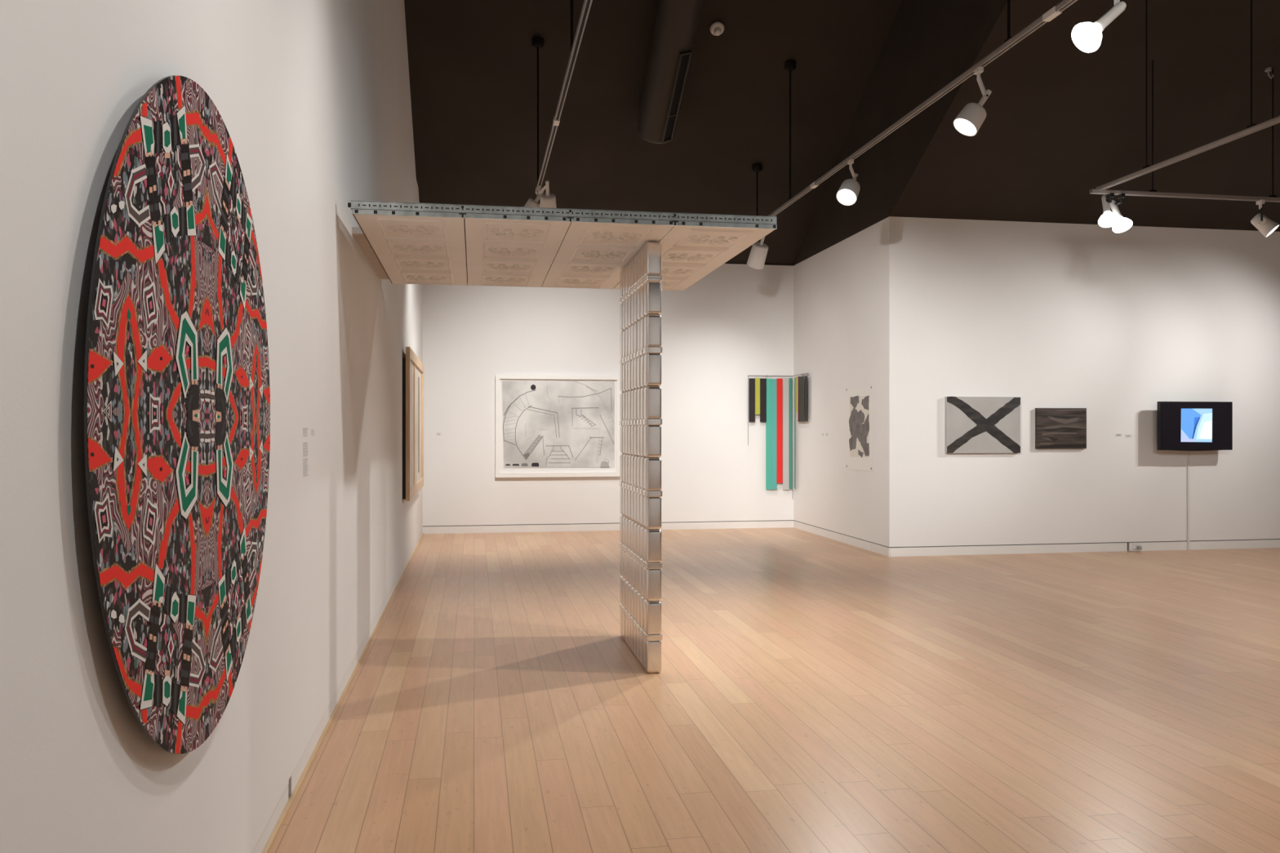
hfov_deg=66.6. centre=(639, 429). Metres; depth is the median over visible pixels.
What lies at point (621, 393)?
tin
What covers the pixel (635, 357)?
tin
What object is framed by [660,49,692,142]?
vent
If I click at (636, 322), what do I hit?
tin
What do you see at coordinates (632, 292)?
tin
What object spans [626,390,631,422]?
tin
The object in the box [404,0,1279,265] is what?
ceiling
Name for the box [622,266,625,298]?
tin
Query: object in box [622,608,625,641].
tin
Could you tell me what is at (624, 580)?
tin
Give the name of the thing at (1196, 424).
picture
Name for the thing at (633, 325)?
tin
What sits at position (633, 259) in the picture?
tin
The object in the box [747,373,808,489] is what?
painting
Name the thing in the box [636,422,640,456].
tin
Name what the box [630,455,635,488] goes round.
tin
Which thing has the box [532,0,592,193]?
track
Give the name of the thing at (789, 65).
track
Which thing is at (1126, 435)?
card
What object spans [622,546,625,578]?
tin
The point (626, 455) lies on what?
tin
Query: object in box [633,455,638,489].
tin
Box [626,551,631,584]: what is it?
tin
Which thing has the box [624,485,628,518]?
tin
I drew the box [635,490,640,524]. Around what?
tin
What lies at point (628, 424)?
tin
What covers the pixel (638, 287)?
tin
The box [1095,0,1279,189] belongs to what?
track
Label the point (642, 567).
tin
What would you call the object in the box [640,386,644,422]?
tin
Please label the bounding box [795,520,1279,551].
trim
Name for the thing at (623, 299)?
tin
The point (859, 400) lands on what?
print
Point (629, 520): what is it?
tin
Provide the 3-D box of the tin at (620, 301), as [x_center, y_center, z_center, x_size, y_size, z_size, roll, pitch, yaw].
[-0.091,-0.824,7.041,0.104,0.221,0.124,0,0,-10]
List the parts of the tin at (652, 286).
lid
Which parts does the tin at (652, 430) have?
lid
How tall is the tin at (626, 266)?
0.221 m
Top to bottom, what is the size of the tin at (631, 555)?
0.221 m
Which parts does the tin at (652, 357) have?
lid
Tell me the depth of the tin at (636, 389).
6.38 m
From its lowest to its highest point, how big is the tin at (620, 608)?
0.221 m
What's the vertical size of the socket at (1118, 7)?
0.186 m
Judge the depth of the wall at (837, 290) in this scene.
13.22 m
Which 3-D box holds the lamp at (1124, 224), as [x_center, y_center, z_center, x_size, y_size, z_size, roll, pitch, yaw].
[4.779,-2.150,9.664,0.186,0.377,0.227,0,0,11]
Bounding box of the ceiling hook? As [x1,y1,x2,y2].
[1264,66,1274,79]
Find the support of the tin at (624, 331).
on the tin at (623, 361)
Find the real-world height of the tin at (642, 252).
0.221 m
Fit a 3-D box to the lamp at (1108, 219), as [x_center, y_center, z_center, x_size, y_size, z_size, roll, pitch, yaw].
[4.620,-2.181,9.647,0.187,0.340,0.235,0,0,-10]
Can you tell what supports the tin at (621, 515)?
on the tin at (620, 547)
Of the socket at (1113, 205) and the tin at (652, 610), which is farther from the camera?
the socket at (1113, 205)
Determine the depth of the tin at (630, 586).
6.64 m
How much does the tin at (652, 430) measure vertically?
0.221 m
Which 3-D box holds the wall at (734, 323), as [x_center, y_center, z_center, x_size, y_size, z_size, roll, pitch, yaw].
[-0.500,-0.567,14.572,5.767,3.907,0.200,0,0,-10]
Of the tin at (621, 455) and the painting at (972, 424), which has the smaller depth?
the tin at (621, 455)
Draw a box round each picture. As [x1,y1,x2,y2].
[402,346,423,501]
[1180,408,1212,442]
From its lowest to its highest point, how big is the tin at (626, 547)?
0.221 m
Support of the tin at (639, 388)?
on the tin at (637, 423)
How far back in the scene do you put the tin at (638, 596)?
6.27 m
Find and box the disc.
[84,75,270,754]
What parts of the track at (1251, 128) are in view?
hanger rod, rail, hanger rod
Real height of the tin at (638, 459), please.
0.221 m
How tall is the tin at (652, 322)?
0.221 m
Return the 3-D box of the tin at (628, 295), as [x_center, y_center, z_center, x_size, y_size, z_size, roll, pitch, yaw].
[-0.028,-0.824,6.668,0.104,0.221,0.124,0,0,-10]
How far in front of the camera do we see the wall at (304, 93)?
2.94 m
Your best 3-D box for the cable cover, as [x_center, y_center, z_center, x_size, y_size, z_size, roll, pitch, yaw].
[6.846,0.855,12.160,0.032,1.290,0.016,0,0,-10]
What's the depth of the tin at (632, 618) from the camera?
6.52 m
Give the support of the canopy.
attached to the wall at (304, 93)
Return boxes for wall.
[0,0,422,852]
[422,263,793,526]
[793,221,880,544]
[880,216,1279,546]
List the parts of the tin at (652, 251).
lid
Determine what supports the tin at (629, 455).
on the tin at (628, 488)
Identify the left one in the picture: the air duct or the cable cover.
the air duct
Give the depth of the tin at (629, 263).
6.64 m
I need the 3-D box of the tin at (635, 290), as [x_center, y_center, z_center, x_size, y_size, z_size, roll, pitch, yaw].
[0.015,-0.824,6.419,0.104,0.221,0.124,0,0,-10]
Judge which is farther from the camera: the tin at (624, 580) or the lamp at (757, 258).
the lamp at (757, 258)
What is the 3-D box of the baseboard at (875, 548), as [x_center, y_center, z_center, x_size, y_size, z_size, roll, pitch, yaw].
[2.749,1.448,13.251,0.202,0.103,3.488,0,0,-10]
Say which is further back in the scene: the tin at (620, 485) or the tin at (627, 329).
the tin at (620, 485)
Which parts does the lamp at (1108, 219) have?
bulb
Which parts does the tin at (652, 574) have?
lid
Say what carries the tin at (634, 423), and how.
on the tin at (635, 486)
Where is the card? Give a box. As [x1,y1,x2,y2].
[1125,434,1133,437]
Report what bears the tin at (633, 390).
on the tin at (632, 423)
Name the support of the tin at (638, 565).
on the tin at (638, 596)
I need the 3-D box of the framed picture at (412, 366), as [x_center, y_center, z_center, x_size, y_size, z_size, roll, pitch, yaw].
[-2.657,-0.060,11.467,0.075,1.600,2.800,0,0,-10]
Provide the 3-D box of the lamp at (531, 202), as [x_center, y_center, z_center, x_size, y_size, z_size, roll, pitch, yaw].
[-1.216,-2.582,11.155,0.306,0.370,0.192,0,0,19]
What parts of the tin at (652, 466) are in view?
lid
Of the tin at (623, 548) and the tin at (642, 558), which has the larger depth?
the tin at (623, 548)
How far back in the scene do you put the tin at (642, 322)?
6.15 m
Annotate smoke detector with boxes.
[709,21,724,35]
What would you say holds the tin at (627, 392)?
on the tin at (625, 424)
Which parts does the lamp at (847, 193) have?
arm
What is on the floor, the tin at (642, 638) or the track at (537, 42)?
the tin at (642, 638)
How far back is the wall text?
4.29 m
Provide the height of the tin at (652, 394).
0.221 m
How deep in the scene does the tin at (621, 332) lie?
7.01 m
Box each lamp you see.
[524,186,544,207]
[537,179,556,208]
[746,236,768,269]
[835,159,860,205]
[953,66,991,136]
[1071,0,1126,52]
[1097,192,1119,227]
[1109,193,1133,232]
[1250,199,1279,237]
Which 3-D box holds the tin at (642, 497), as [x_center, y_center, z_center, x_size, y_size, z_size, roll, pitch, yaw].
[0.056,0.504,6.171,0.104,0.221,0.124,0,0,-10]
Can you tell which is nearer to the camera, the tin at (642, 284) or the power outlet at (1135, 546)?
the tin at (642, 284)
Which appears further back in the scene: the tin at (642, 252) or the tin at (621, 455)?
the tin at (621, 455)
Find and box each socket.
[1093,1,1126,31]
[1101,194,1111,213]
[1109,200,1122,217]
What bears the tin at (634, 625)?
on the floor
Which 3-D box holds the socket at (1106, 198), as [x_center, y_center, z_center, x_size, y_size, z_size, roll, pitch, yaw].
[4.640,-2.242,9.698,0.072,0.219,0.146,0,0,10]
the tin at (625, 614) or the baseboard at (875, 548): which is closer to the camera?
the tin at (625, 614)
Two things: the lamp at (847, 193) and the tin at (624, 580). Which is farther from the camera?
the lamp at (847, 193)
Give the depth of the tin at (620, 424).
7.00 m
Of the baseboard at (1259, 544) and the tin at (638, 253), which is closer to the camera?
the tin at (638, 253)
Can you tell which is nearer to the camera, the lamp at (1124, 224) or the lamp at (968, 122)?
the lamp at (968, 122)
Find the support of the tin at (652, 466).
on the tin at (652, 502)
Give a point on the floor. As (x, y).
(811, 693)
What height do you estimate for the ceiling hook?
0.118 m
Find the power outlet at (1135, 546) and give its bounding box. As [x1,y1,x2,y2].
[1127,543,1142,551]
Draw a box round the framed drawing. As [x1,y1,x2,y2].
[495,374,621,477]
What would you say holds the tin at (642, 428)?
on the tin at (642, 460)
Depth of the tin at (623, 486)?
6.89 m
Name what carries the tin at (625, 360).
on the tin at (627, 392)
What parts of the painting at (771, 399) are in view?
loose cord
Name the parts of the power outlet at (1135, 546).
plate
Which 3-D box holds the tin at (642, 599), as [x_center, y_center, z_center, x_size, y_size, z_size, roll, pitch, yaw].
[0.057,1.168,6.171,0.104,0.221,0.124,0,0,-10]
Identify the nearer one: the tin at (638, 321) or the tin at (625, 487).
the tin at (638, 321)
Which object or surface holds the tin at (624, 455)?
on the tin at (623, 486)
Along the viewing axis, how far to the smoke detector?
11.20 m
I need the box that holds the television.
[1157,401,1232,451]
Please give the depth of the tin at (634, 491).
6.40 m
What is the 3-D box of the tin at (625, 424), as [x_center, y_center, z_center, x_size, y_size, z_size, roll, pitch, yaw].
[-0.049,0.061,6.792,0.104,0.221,0.124,0,0,-10]
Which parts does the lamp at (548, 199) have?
arm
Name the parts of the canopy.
trim, panel, panel, slotted rail, edge trim, panel, panel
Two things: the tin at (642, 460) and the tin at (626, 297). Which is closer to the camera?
the tin at (642, 460)
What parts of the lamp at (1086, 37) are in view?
bulb, arm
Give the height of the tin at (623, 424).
0.221 m
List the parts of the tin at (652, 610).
lid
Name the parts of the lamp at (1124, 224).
bulb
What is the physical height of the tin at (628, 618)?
0.221 m
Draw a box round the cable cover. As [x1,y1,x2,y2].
[1186,450,1190,550]
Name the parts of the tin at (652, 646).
lid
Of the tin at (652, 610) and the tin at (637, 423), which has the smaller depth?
the tin at (652, 610)
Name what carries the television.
attached to the wall at (1109, 324)
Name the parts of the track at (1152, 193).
hanger rod, rail, hanger rod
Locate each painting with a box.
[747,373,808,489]
[944,396,1020,453]
[1035,408,1086,448]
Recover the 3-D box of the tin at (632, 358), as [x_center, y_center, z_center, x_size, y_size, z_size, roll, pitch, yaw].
[-0.006,-0.381,6.544,0.104,0.221,0.124,0,0,-10]
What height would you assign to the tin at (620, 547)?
0.221 m
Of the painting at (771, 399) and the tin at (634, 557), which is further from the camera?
the painting at (771, 399)
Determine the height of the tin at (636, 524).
0.221 m
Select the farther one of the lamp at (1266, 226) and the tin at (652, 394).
the lamp at (1266, 226)
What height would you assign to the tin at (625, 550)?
0.221 m
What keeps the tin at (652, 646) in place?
on the floor
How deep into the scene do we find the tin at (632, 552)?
6.51 m
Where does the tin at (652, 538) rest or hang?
on the tin at (652, 574)
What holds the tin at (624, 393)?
on the tin at (623, 424)
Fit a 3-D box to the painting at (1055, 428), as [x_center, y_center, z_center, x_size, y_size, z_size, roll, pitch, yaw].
[5.122,-0.017,11.854,0.659,0.492,0.041,0,0,-10]
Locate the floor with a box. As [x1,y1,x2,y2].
[268,527,1279,852]
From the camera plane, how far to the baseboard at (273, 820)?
4.58 m
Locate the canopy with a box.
[347,200,777,290]
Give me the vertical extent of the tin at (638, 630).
0.221 m
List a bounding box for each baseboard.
[250,528,422,852]
[422,520,793,533]
[793,520,889,556]
[889,539,1279,556]
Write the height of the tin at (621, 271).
0.221 m
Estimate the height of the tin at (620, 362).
0.221 m
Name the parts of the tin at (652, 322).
lid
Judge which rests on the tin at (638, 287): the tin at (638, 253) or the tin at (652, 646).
the tin at (638, 253)
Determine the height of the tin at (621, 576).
0.221 m
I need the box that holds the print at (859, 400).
[845,386,872,471]
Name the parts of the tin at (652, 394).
lid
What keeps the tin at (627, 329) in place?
on the tin at (625, 360)
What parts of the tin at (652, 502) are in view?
lid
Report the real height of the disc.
1.706 m
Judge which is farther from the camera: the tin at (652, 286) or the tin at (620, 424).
the tin at (620, 424)
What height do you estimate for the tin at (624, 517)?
0.221 m
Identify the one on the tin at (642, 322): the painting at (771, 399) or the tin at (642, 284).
the tin at (642, 284)
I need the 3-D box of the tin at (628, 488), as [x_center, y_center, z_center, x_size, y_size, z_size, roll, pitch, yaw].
[-0.028,0.504,6.668,0.104,0.221,0.124,0,0,-10]
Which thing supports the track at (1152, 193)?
hanging from the ceiling
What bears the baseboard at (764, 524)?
attached to the wall at (734, 323)
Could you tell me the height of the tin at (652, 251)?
0.221 m
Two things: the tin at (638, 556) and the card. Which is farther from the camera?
the card
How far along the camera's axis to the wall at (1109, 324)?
11.91 m
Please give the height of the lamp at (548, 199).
0.350 m
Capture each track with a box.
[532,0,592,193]
[751,0,1077,216]
[1089,59,1279,202]
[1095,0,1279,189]
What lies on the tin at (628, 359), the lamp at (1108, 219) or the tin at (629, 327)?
the tin at (629, 327)
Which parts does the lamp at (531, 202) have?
arm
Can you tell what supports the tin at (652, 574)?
on the tin at (652, 610)
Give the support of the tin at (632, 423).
on the tin at (632, 486)
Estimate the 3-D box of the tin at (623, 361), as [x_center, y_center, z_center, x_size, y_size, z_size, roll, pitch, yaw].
[-0.070,-0.381,6.917,0.104,0.221,0.124,0,0,-10]
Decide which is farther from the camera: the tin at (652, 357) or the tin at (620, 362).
the tin at (620, 362)
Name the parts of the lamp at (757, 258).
arm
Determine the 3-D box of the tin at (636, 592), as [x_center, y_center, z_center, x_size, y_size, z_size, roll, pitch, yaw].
[0.015,1.168,6.420,0.104,0.221,0.124,0,0,-10]
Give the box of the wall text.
[302,430,307,476]
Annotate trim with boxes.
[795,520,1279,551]
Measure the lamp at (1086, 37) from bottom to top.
0.526 m
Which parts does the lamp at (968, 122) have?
arm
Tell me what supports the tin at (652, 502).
on the tin at (652, 538)
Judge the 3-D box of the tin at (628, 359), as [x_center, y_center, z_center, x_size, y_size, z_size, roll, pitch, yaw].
[-0.028,-0.381,6.668,0.104,0.221,0.124,0,0,-10]
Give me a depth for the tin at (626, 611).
6.78 m
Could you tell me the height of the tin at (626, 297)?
0.221 m
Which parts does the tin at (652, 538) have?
lid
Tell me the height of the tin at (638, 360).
0.221 m
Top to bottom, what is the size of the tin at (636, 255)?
0.221 m
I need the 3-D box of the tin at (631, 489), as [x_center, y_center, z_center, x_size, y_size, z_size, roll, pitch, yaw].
[-0.006,0.504,6.544,0.104,0.221,0.124,0,0,-10]
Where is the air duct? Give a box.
[636,0,704,143]
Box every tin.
[619,269,622,300]
[619,299,623,331]
[619,331,622,361]
[619,360,623,392]
[619,391,623,422]
[619,422,623,453]
[619,453,623,484]
[619,484,622,515]
[619,514,623,546]
[619,545,622,576]
[619,575,623,608]
[619,606,622,637]
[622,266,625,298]
[622,297,626,329]
[622,328,626,360]
[622,360,626,391]
[622,391,626,422]
[622,422,626,453]
[622,453,626,485]
[622,484,626,516]
[622,515,626,548]
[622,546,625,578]
[622,577,626,611]
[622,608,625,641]
[624,263,628,296]
[624,294,630,328]
[624,327,628,359]
[624,358,629,391]
[624,391,628,422]
[624,422,629,454]
[624,454,629,486]
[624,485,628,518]
[624,517,629,551]
[624,549,628,582]
[624,581,629,614]
[624,612,628,645]
[626,292,631,325]
[626,357,632,390]
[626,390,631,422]
[626,422,631,454]
[626,487,631,519]
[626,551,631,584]
[627,260,631,293]
[627,324,631,358]
[627,454,632,487]
[627,519,632,552]
[627,583,632,617]
[627,616,631,648]
[630,257,634,291]
[630,288,635,324]
[630,323,634,356]
[630,355,635,389]
[630,389,635,422]
[630,422,635,455]
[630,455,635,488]
[630,488,634,521]
[630,520,635,555]
[630,553,634,587]
[630,586,635,622]
[630,619,634,653]
[633,253,637,288]
[633,286,638,321]
[633,320,637,355]
[633,354,639,388]
[633,388,638,422]
[633,422,638,456]
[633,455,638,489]
[633,488,637,523]
[633,522,639,557]
[633,555,637,591]
[633,589,638,626]
[633,622,637,658]
[635,456,642,491]
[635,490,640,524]
[635,558,640,594]
[635,592,641,629]
[636,249,640,285]
[636,284,641,319]
[636,319,640,353]
[636,352,642,387]
[636,387,641,422]
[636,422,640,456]
[636,524,641,560]
[636,626,640,662]
[639,246,644,283]
[639,316,644,352]
[639,422,644,457]
[639,457,645,492]
[639,491,644,527]
[639,561,644,597]
[639,595,644,633]
[639,631,644,667]
[640,280,645,317]
[640,351,645,386]
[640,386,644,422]
[640,526,645,563]
[643,241,662,279]
[643,277,662,315]
[643,314,662,351]
[643,349,662,386]
[643,386,662,422]
[643,422,662,457]
[643,457,662,493]
[643,493,662,529]
[643,528,662,565]
[643,564,662,601]
[643,599,662,638]
[643,635,662,673]
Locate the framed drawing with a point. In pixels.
(547, 425)
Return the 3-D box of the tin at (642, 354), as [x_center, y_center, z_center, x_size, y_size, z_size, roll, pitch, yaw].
[0.057,-0.381,6.171,0.104,0.221,0.124,0,0,-10]

